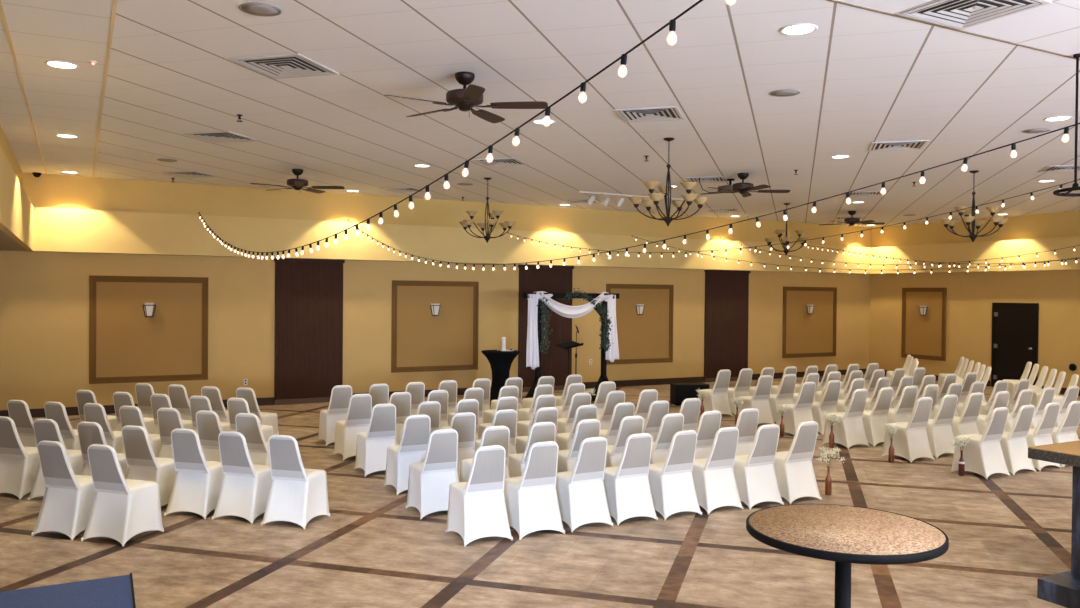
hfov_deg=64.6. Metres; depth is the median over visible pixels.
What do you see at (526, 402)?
banquet chair
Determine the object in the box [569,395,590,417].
cushion
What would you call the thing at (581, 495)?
banquet chair
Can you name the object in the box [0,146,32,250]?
wall
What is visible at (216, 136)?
ceiling vent
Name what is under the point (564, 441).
banquet chair
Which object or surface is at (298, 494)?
banquet chair
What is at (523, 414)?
banquet chair
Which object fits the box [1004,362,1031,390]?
banquet chair
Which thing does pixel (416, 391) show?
chair back
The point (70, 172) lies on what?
recessed light
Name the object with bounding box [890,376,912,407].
banquet chair
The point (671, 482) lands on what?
banquet chair
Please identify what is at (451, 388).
cushion
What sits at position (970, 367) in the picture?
banquet chair
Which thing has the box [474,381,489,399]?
cushion
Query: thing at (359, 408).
chair back
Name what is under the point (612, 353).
draped cloth
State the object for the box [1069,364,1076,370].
wall speaker
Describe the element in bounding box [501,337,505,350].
candle
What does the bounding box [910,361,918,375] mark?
banquet chair
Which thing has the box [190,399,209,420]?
chair back
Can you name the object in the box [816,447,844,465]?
flower spray
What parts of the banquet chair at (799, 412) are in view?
seat, backrest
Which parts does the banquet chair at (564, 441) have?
seat, backrest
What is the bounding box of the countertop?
[1029,440,1079,455]
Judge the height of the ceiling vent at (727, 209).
0.011 m
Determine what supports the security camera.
attached to the ceiling at (864, 77)
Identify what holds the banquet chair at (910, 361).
on the floor
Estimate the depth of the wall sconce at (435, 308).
18.14 m
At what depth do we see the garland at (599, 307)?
17.62 m
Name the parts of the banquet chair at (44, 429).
backrest, seat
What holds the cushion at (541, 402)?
on the banquet chair at (549, 400)
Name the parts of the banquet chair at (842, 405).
seat, backrest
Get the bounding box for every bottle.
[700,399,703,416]
[735,407,738,425]
[780,416,783,436]
[825,466,831,495]
[829,426,833,447]
[888,438,893,462]
[958,450,964,475]
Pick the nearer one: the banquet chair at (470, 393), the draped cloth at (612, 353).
the banquet chair at (470, 393)
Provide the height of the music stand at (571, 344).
1.234 m
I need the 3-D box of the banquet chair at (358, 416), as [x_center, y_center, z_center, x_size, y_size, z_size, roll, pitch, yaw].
[-2.477,1.613,11.479,0.470,0.866,0.529,0,1,-29]
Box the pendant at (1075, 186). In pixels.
[1053,53,1079,196]
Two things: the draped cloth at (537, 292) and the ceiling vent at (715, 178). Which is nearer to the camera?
the ceiling vent at (715, 178)
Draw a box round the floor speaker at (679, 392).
[670,383,709,405]
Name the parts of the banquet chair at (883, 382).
seat, backrest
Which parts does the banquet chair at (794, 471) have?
seat, backrest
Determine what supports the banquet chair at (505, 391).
on the floor
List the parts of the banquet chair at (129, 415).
backrest, seat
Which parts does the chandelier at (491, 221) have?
lamp shade, lamp shade, lamp shade, stem, lamp shade, lamp shade, lamp shade, arm, lamp shade, lamp shade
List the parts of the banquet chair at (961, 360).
seat, backrest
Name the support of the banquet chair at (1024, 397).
on the floor
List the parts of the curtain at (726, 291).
rail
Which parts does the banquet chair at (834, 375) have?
seat, backrest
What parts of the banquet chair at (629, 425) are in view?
seat, backrest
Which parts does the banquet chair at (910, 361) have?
backrest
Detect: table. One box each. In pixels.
[481,350,519,403]
[746,504,948,607]
[1028,440,1079,607]
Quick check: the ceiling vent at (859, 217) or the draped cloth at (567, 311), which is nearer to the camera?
the draped cloth at (567, 311)
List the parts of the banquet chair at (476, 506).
seat, backrest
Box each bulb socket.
[464,160,468,167]
[488,145,492,153]
[514,127,519,135]
[545,107,550,115]
[580,82,585,92]
[620,54,626,64]
[669,19,675,31]
[1011,143,1015,149]
[1064,127,1068,133]
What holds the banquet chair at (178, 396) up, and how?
on the floor
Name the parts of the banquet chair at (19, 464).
backrest, seat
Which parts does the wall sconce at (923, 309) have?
glass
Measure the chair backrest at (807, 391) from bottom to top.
0.305 m
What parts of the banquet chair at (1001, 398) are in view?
seat, backrest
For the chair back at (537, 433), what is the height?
0.305 m
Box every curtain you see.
[274,258,344,404]
[518,265,573,391]
[704,270,750,381]
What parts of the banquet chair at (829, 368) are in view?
seat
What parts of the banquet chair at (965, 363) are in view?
backrest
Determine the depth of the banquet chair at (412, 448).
9.43 m
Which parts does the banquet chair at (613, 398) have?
seat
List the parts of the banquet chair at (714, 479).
seat, backrest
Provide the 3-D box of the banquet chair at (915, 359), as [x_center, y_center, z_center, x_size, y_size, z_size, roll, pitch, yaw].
[7.978,1.621,18.750,0.529,0.866,0.470,1,1,15]
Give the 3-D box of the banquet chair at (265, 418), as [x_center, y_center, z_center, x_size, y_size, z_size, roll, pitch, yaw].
[-4.030,1.593,12.116,0.470,0.866,0.529,1,1,18]
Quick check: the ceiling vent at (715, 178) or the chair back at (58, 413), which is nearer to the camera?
the chair back at (58, 413)
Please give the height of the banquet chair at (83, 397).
0.866 m
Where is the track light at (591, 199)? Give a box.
[579,191,683,206]
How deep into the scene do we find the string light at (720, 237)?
17.22 m
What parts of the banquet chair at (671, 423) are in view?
seat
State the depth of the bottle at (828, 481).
9.47 m
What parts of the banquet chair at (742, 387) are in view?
seat, backrest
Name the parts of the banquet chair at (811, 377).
seat, backrest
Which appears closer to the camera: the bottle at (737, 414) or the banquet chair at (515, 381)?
the banquet chair at (515, 381)
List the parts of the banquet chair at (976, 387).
seat, backrest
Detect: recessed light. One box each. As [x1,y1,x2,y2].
[44,60,79,69]
[55,134,78,137]
[60,171,78,173]
[413,164,430,166]
[532,119,555,124]
[779,23,817,35]
[830,155,850,158]
[1037,180,1055,181]
[1043,116,1071,121]
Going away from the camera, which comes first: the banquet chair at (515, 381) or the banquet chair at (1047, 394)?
the banquet chair at (1047, 394)
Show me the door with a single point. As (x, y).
(1014, 325)
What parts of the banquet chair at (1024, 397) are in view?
seat, backrest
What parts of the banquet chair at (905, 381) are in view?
seat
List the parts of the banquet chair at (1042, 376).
backrest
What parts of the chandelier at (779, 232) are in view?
lamp shade, lamp shade, lamp shade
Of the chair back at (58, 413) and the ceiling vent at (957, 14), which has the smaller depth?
the ceiling vent at (957, 14)
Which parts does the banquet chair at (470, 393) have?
seat, backrest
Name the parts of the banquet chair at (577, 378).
seat, backrest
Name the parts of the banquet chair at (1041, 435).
seat, backrest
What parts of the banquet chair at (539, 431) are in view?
seat, backrest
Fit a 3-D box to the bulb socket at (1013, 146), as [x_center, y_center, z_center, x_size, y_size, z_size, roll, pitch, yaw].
[2.745,-0.913,4.957,0.023,0.041,0.023,-5,5,-28]
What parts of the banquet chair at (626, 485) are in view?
seat, backrest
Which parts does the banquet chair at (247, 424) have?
seat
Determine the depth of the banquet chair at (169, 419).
9.80 m
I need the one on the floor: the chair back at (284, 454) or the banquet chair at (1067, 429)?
the banquet chair at (1067, 429)
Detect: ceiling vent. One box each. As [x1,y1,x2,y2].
[161,171,220,177]
[182,131,260,142]
[229,53,339,78]
[380,187,425,192]
[472,158,528,166]
[562,199,599,203]
[614,106,684,122]
[685,176,727,182]
[707,208,738,211]
[835,216,864,219]
[845,191,884,195]
[868,140,928,150]
[899,0,1051,29]
[1037,165,1079,172]
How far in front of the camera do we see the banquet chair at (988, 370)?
16.46 m
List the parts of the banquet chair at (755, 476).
seat, backrest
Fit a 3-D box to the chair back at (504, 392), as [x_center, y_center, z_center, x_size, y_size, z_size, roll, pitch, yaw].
[-0.458,1.379,12.459,0.323,0.305,0.094,0,1,-28]
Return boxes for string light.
[198,0,731,258]
[347,123,1079,269]
[508,179,1079,256]
[632,235,1079,273]
[720,237,1079,267]
[808,245,1079,267]
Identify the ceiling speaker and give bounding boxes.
[157,158,176,161]
[239,2,281,16]
[770,89,799,96]
[1022,128,1049,133]
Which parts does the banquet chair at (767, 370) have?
seat, backrest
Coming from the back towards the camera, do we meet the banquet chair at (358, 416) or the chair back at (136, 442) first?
the banquet chair at (358, 416)
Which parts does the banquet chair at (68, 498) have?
backrest, seat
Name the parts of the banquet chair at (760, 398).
seat, backrest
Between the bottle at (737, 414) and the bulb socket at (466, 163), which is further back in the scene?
the bottle at (737, 414)
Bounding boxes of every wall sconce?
[142,303,155,316]
[430,304,439,315]
[636,304,643,314]
[807,305,813,313]
[919,306,926,315]
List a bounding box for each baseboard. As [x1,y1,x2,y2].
[0,397,274,417]
[352,387,490,398]
[582,376,703,388]
[751,369,865,379]
[884,370,989,386]
[1041,386,1079,395]
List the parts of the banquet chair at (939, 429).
seat, backrest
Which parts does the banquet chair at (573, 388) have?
seat, backrest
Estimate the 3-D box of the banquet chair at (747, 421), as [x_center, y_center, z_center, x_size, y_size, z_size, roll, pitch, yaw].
[2.370,1.669,10.365,0.470,0.866,0.529,0,1,-28]
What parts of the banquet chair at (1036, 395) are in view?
seat, backrest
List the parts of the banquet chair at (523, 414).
seat, backrest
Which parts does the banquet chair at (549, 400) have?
seat, backrest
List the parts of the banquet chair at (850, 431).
seat, backrest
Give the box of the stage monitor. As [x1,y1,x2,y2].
[0,573,135,607]
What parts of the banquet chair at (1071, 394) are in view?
seat, backrest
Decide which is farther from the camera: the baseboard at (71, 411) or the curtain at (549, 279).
the curtain at (549, 279)
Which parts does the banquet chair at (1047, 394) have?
seat, backrest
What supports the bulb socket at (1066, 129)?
attached to the string light at (1066, 129)
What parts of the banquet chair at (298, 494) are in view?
backrest, seat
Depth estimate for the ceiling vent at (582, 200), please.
18.17 m
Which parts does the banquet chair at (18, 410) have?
seat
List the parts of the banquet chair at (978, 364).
backrest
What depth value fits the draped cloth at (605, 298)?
17.70 m
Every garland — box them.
[537,298,552,353]
[563,288,592,302]
[589,298,610,352]
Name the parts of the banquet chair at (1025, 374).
seat, backrest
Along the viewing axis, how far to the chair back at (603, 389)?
13.16 m
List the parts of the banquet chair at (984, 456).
seat, backrest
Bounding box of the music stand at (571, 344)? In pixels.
[555,341,583,375]
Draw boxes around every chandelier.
[459,177,515,242]
[628,138,708,225]
[764,203,808,254]
[939,170,1007,241]
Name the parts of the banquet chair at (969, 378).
seat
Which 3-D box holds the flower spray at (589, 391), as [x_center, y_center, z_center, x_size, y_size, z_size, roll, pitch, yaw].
[0.893,1.648,15.686,0.266,0.220,0.242,0,1,-28]
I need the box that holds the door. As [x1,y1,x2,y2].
[991,303,1038,386]
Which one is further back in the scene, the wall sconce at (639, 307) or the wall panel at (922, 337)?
the wall panel at (922, 337)
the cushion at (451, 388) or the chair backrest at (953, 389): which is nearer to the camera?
the cushion at (451, 388)
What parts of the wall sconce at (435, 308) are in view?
glass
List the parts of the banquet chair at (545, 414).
seat, backrest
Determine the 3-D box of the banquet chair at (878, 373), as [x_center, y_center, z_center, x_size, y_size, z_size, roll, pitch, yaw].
[6.150,1.636,16.018,0.470,0.866,0.529,0,1,-28]
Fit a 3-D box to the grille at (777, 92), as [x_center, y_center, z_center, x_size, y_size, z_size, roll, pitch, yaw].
[2.385,-2.050,8.325,0.258,0.005,0.258,0,1,-28]
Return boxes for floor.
[0,374,1079,607]
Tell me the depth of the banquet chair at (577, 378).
14.25 m
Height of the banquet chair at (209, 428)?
0.866 m
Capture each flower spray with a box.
[585,389,595,395]
[697,389,707,398]
[730,396,742,406]
[777,404,789,415]
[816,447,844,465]
[823,413,838,425]
[882,423,898,436]
[951,434,972,449]
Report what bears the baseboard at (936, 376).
attached to the wall at (971, 296)
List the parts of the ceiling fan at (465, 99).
blade, blade, motor, blade, blade, blade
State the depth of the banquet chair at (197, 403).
10.94 m
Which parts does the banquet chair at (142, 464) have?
backrest, seat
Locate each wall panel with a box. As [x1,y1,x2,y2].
[89,275,207,383]
[391,280,478,372]
[606,284,673,364]
[782,287,836,357]
[901,288,946,360]
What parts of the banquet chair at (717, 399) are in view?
seat, backrest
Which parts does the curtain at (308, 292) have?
rail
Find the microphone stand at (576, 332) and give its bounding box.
[575,332,576,374]
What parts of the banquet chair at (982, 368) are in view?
backrest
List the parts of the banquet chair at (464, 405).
seat, backrest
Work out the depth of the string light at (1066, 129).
6.55 m
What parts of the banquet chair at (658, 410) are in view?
seat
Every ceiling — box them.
[0,0,1079,226]
[0,229,1047,273]
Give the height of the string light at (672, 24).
1.640 m
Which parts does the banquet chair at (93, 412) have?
backrest, seat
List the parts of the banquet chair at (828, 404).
seat, backrest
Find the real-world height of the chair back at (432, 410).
0.305 m
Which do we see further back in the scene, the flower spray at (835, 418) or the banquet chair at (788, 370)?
the banquet chair at (788, 370)
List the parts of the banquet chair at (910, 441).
seat, backrest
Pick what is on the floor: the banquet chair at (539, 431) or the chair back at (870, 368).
the banquet chair at (539, 431)
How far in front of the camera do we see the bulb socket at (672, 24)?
2.95 m
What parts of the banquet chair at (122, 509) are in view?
backrest, seat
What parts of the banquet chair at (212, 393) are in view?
seat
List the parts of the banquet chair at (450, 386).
seat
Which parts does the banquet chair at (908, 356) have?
backrest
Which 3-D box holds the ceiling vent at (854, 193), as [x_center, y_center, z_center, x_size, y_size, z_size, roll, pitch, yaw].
[6.191,-2.110,16.324,0.670,0.011,0.670,1,1,17]
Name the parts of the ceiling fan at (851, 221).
motor, blade, blade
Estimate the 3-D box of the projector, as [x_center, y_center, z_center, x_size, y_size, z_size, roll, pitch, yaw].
[3.026,-1.995,14.443,0.796,0.256,0.295,0,1,-28]
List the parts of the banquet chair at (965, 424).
seat, backrest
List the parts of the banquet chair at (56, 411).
backrest, seat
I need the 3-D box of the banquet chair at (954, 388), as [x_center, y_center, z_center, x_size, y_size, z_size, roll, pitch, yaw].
[6.400,1.666,13.609,0.470,0.866,0.529,0,1,-27]
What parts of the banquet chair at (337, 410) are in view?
seat, backrest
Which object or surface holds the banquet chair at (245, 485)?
on the floor
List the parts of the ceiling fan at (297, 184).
blade, motor, blade, blade, blade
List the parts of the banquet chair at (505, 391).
seat, backrest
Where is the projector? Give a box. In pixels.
[699,178,738,192]
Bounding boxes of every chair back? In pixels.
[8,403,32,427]
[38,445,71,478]
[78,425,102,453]
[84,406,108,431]
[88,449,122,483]
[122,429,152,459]
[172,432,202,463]
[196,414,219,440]
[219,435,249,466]
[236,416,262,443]
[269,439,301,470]
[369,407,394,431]
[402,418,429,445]
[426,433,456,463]
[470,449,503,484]
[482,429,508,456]
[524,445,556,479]
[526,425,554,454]
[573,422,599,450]
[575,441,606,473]
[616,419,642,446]
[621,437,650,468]
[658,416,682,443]
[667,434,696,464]
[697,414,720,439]
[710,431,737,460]
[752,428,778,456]
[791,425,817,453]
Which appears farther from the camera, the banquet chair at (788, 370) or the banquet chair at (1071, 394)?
the banquet chair at (788, 370)
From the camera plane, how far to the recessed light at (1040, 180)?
14.41 m
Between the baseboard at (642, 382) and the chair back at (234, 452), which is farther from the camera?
the baseboard at (642, 382)
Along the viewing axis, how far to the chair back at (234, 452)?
8.16 m
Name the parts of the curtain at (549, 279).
rail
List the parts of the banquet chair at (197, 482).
backrest, seat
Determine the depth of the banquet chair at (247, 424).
9.43 m
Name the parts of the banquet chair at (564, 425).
seat, backrest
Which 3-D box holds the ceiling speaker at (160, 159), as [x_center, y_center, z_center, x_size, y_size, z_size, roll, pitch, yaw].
[-5.644,-2.176,12.943,0.288,0.011,0.288,0,1,-28]
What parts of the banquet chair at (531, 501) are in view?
seat, backrest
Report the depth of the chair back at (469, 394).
12.14 m
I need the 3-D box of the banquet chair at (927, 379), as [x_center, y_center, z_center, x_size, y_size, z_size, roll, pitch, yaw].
[6.609,1.653,14.971,0.470,0.866,0.529,0,1,-27]
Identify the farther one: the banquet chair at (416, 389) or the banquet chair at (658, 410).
the banquet chair at (416, 389)
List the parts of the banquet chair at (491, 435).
seat, backrest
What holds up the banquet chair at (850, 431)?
on the floor
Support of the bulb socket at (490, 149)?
attached to the string light at (672, 24)
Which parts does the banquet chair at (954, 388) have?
seat, backrest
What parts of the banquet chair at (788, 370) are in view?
seat, backrest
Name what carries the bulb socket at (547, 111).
attached to the string light at (672, 24)
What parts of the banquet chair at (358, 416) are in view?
seat, backrest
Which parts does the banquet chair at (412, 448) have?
seat, backrest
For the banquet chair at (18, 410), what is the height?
0.866 m
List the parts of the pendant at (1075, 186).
rod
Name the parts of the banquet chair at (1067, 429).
seat, backrest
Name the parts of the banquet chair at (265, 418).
backrest, seat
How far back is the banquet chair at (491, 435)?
8.68 m
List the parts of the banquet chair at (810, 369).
seat, backrest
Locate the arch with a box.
[523,292,618,400]
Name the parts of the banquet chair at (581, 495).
seat, backrest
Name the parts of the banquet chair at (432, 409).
backrest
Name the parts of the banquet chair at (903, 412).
seat, backrest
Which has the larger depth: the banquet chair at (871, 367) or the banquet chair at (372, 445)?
the banquet chair at (871, 367)
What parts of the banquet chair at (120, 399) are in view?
backrest, seat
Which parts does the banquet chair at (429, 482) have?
seat, backrest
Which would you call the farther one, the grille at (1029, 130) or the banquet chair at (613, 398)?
the banquet chair at (613, 398)
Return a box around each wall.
[0,125,22,186]
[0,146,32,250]
[0,251,869,409]
[23,173,870,246]
[33,207,870,273]
[869,270,1079,388]
[871,211,1079,246]
[871,236,1079,273]
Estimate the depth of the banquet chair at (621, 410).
10.61 m
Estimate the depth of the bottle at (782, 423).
13.40 m
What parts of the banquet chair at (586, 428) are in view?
seat, backrest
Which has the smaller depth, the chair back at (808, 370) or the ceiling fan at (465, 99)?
the ceiling fan at (465, 99)
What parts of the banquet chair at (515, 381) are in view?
seat, backrest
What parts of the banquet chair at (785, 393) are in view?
seat, backrest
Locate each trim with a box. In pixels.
[0,0,46,174]
[92,0,116,177]
[827,0,1079,59]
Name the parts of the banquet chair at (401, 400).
seat, backrest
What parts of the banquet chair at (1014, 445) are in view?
seat, backrest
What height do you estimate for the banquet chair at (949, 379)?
0.866 m
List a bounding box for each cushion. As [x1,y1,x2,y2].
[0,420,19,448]
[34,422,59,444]
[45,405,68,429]
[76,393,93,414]
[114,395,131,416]
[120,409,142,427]
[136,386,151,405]
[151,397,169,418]
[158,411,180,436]
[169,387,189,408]
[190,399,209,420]
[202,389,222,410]
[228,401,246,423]
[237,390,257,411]
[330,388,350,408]
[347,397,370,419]
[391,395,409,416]
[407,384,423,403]
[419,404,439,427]
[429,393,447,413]
[440,383,456,401]
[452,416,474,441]
[457,402,477,424]
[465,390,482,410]
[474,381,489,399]
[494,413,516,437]
[497,399,516,410]
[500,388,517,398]
[506,380,521,397]
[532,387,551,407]
[533,397,554,419]
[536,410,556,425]
[539,378,553,386]
[564,377,581,394]
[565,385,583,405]
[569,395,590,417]
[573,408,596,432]
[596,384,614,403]
[604,393,624,414]
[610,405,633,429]
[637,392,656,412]
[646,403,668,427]
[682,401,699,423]
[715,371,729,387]
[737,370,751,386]
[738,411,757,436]
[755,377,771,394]
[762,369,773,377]
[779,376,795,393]
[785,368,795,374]
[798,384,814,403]
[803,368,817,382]
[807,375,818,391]
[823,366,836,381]
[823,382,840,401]
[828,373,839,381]
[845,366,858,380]
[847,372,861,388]
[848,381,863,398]
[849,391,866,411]
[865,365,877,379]
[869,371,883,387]
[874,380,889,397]
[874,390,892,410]
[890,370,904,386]
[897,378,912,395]
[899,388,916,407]
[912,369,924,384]
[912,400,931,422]
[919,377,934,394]
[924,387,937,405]
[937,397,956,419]
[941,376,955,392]
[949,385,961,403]
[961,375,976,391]
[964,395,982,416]
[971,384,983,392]
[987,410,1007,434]
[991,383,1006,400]
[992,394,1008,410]
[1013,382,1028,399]
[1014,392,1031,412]
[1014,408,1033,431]
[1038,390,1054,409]
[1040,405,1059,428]
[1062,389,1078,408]
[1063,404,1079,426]
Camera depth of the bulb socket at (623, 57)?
3.22 m
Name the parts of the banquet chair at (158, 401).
backrest, seat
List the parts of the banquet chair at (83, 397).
backrest, seat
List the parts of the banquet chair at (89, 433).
backrest, seat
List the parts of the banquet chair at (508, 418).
seat, backrest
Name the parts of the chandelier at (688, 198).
lamp shade, arm, lamp shade, lamp shade, lamp shade, arm, arm, lamp shade, stem, chain, lamp shade, arm, arm, arm, lamp shade, lamp shade, lamp shade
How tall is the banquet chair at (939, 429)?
0.866 m
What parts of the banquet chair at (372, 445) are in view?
seat, backrest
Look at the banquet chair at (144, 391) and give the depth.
12.39 m
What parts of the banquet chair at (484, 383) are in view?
backrest, seat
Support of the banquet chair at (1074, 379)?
on the floor
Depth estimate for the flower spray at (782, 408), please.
13.39 m
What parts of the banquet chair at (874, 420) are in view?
seat, backrest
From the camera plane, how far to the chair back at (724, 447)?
8.70 m
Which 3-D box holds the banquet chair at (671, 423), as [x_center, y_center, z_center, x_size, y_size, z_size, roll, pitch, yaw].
[1.396,1.666,9.888,0.470,0.866,0.529,0,1,-28]
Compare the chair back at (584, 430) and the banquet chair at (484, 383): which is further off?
the banquet chair at (484, 383)
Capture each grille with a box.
[158,159,174,161]
[677,386,707,403]
[772,90,798,95]
[1024,129,1047,132]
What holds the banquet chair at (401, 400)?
on the floor
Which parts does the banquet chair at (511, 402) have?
seat, backrest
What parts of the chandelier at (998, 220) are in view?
lamp shade, lamp shade, arm, lamp shade, arm, lamp shade, lamp shade, arm, stem, lamp shade, arm, arm, arm, lamp shade, lamp shade, lamp shade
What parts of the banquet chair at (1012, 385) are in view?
seat, backrest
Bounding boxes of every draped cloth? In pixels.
[526,294,538,369]
[533,291,552,298]
[540,291,603,317]
[593,292,613,301]
[606,295,618,361]
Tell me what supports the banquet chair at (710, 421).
on the floor
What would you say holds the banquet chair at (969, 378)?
on the floor
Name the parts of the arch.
post, post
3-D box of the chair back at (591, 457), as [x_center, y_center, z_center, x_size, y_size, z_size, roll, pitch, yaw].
[0.492,1.438,8.030,0.323,0.305,0.094,0,1,-30]
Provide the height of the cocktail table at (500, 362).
1.073 m
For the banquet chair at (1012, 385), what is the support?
on the floor
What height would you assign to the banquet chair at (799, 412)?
0.866 m
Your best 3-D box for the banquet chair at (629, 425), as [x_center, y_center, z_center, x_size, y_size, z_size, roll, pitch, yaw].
[0.906,1.664,9.655,0.470,0.866,0.529,0,1,-28]
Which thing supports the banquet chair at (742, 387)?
on the floor
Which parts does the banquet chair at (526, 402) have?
seat, backrest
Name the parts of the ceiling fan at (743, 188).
blade, motor, blade, blade, blade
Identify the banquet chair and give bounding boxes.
[0,416,38,499]
[7,400,36,446]
[28,419,83,500]
[31,440,94,540]
[44,402,80,449]
[76,390,117,430]
[77,422,127,476]
[81,444,163,546]
[83,403,122,452]
[113,392,154,433]
[119,406,161,456]
[121,425,175,505]
[135,383,154,417]
[150,394,192,433]
[157,408,183,458]
[164,428,222,518]
[168,384,191,420]
[189,396,230,433]
[196,410,222,461]
[201,386,228,422]
[211,431,271,523]
[227,398,272,442]
[235,413,269,465]
[236,387,278,434]
[261,435,329,528]
[318,385,351,445]
[333,394,371,460]
[354,403,396,476]
[368,383,388,407]
[384,414,430,494]
[389,392,410,444]
[400,401,440,440]
[405,382,424,414]
[406,429,458,518]
[427,390,448,427]
[438,380,456,413]
[440,399,478,439]
[445,445,512,546]
[448,387,483,429]
[449,412,475,480]
[459,425,509,481]
[472,378,490,418]
[474,409,516,454]
[478,396,517,438]
[483,386,518,422]
[491,377,522,409]
[504,441,564,539]
[508,422,555,477]
[515,407,557,453]
[517,384,552,420]
[517,394,555,436]
[522,376,554,407]
[555,374,581,405]
[555,383,584,417]
[555,437,612,531]
[556,405,596,450]
[557,393,590,433]
[557,419,600,472]
[591,381,615,414]
[597,390,624,429]
[600,402,634,445]
[603,433,657,525]
[605,415,643,466]
[634,389,657,426]
[643,400,668,441]
[648,430,701,519]
[650,413,683,463]
[679,398,700,431]
[692,427,742,514]
[694,411,720,458]
[698,369,732,415]
[727,368,752,414]
[733,424,783,509]
[735,408,758,455]
[737,375,773,423]
[749,367,773,395]
[769,374,795,421]
[771,366,796,393]
[774,421,821,503]
[776,382,818,435]
[793,373,818,403]
[794,366,817,392]
[811,380,840,434]
[815,371,840,401]
[817,364,837,390]
[822,389,869,448]
[836,378,864,411]
[838,370,862,399]
[840,364,858,389]
[862,387,892,446]
[863,363,878,387]
[864,369,884,397]
[864,377,889,410]
[882,397,934,462]
[886,355,910,376]
[887,386,917,422]
[888,356,912,380]
[889,368,904,396]
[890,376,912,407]
[908,358,917,375]
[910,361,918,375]
[912,367,924,392]
[913,384,938,418]
[914,375,935,405]
[926,394,957,458]
[933,383,961,417]
[935,374,956,404]
[938,357,963,391]
[941,359,968,385]
[951,392,982,437]
[951,407,1009,479]
[956,360,973,380]
[956,362,980,382]
[956,381,984,416]
[959,372,976,402]
[961,364,985,383]
[976,391,1009,434]
[979,380,1007,414]
[982,367,991,401]
[1000,405,1035,475]
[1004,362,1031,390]
[1005,389,1032,431]
[1007,379,1029,412]
[1008,364,1038,400]
[1009,402,1060,470]
[1028,369,1056,391]
[1029,366,1047,388]
[1030,371,1065,407]
[1030,387,1054,428]
[1033,401,1079,467]
[1052,374,1078,404]
[1055,386,1078,439]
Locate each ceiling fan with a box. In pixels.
[250,169,344,193]
[385,72,547,122]
[700,173,789,196]
[820,211,884,226]
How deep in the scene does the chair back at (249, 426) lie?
9.40 m
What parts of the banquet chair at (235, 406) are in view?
backrest, seat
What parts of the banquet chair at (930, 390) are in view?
backrest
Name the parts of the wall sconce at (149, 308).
glass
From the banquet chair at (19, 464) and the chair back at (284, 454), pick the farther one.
the banquet chair at (19, 464)
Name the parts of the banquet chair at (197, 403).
backrest, seat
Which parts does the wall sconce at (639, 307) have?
glass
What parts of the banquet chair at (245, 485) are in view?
backrest, seat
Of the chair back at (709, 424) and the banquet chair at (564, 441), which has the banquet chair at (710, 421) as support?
the chair back at (709, 424)
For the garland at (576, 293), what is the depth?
17.34 m
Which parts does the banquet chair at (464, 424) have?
backrest, seat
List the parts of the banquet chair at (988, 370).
backrest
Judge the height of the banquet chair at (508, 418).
0.866 m
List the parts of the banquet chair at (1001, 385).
seat, backrest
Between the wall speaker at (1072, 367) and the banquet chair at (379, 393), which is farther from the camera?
the wall speaker at (1072, 367)
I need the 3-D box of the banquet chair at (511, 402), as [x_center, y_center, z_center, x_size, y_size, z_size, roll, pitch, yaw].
[-0.536,1.632,11.325,0.470,0.866,0.529,0,1,-28]
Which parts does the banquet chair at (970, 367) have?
backrest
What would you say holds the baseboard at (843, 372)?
attached to the wall at (44, 296)
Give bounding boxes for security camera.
[32,172,40,176]
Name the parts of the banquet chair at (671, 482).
seat, backrest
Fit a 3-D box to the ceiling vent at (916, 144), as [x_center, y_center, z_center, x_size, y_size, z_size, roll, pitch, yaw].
[4.663,-2.063,11.157,0.670,0.011,0.670,1,1,17]
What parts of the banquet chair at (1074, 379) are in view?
seat, backrest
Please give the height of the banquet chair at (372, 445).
0.866 m
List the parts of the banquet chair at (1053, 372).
seat, backrest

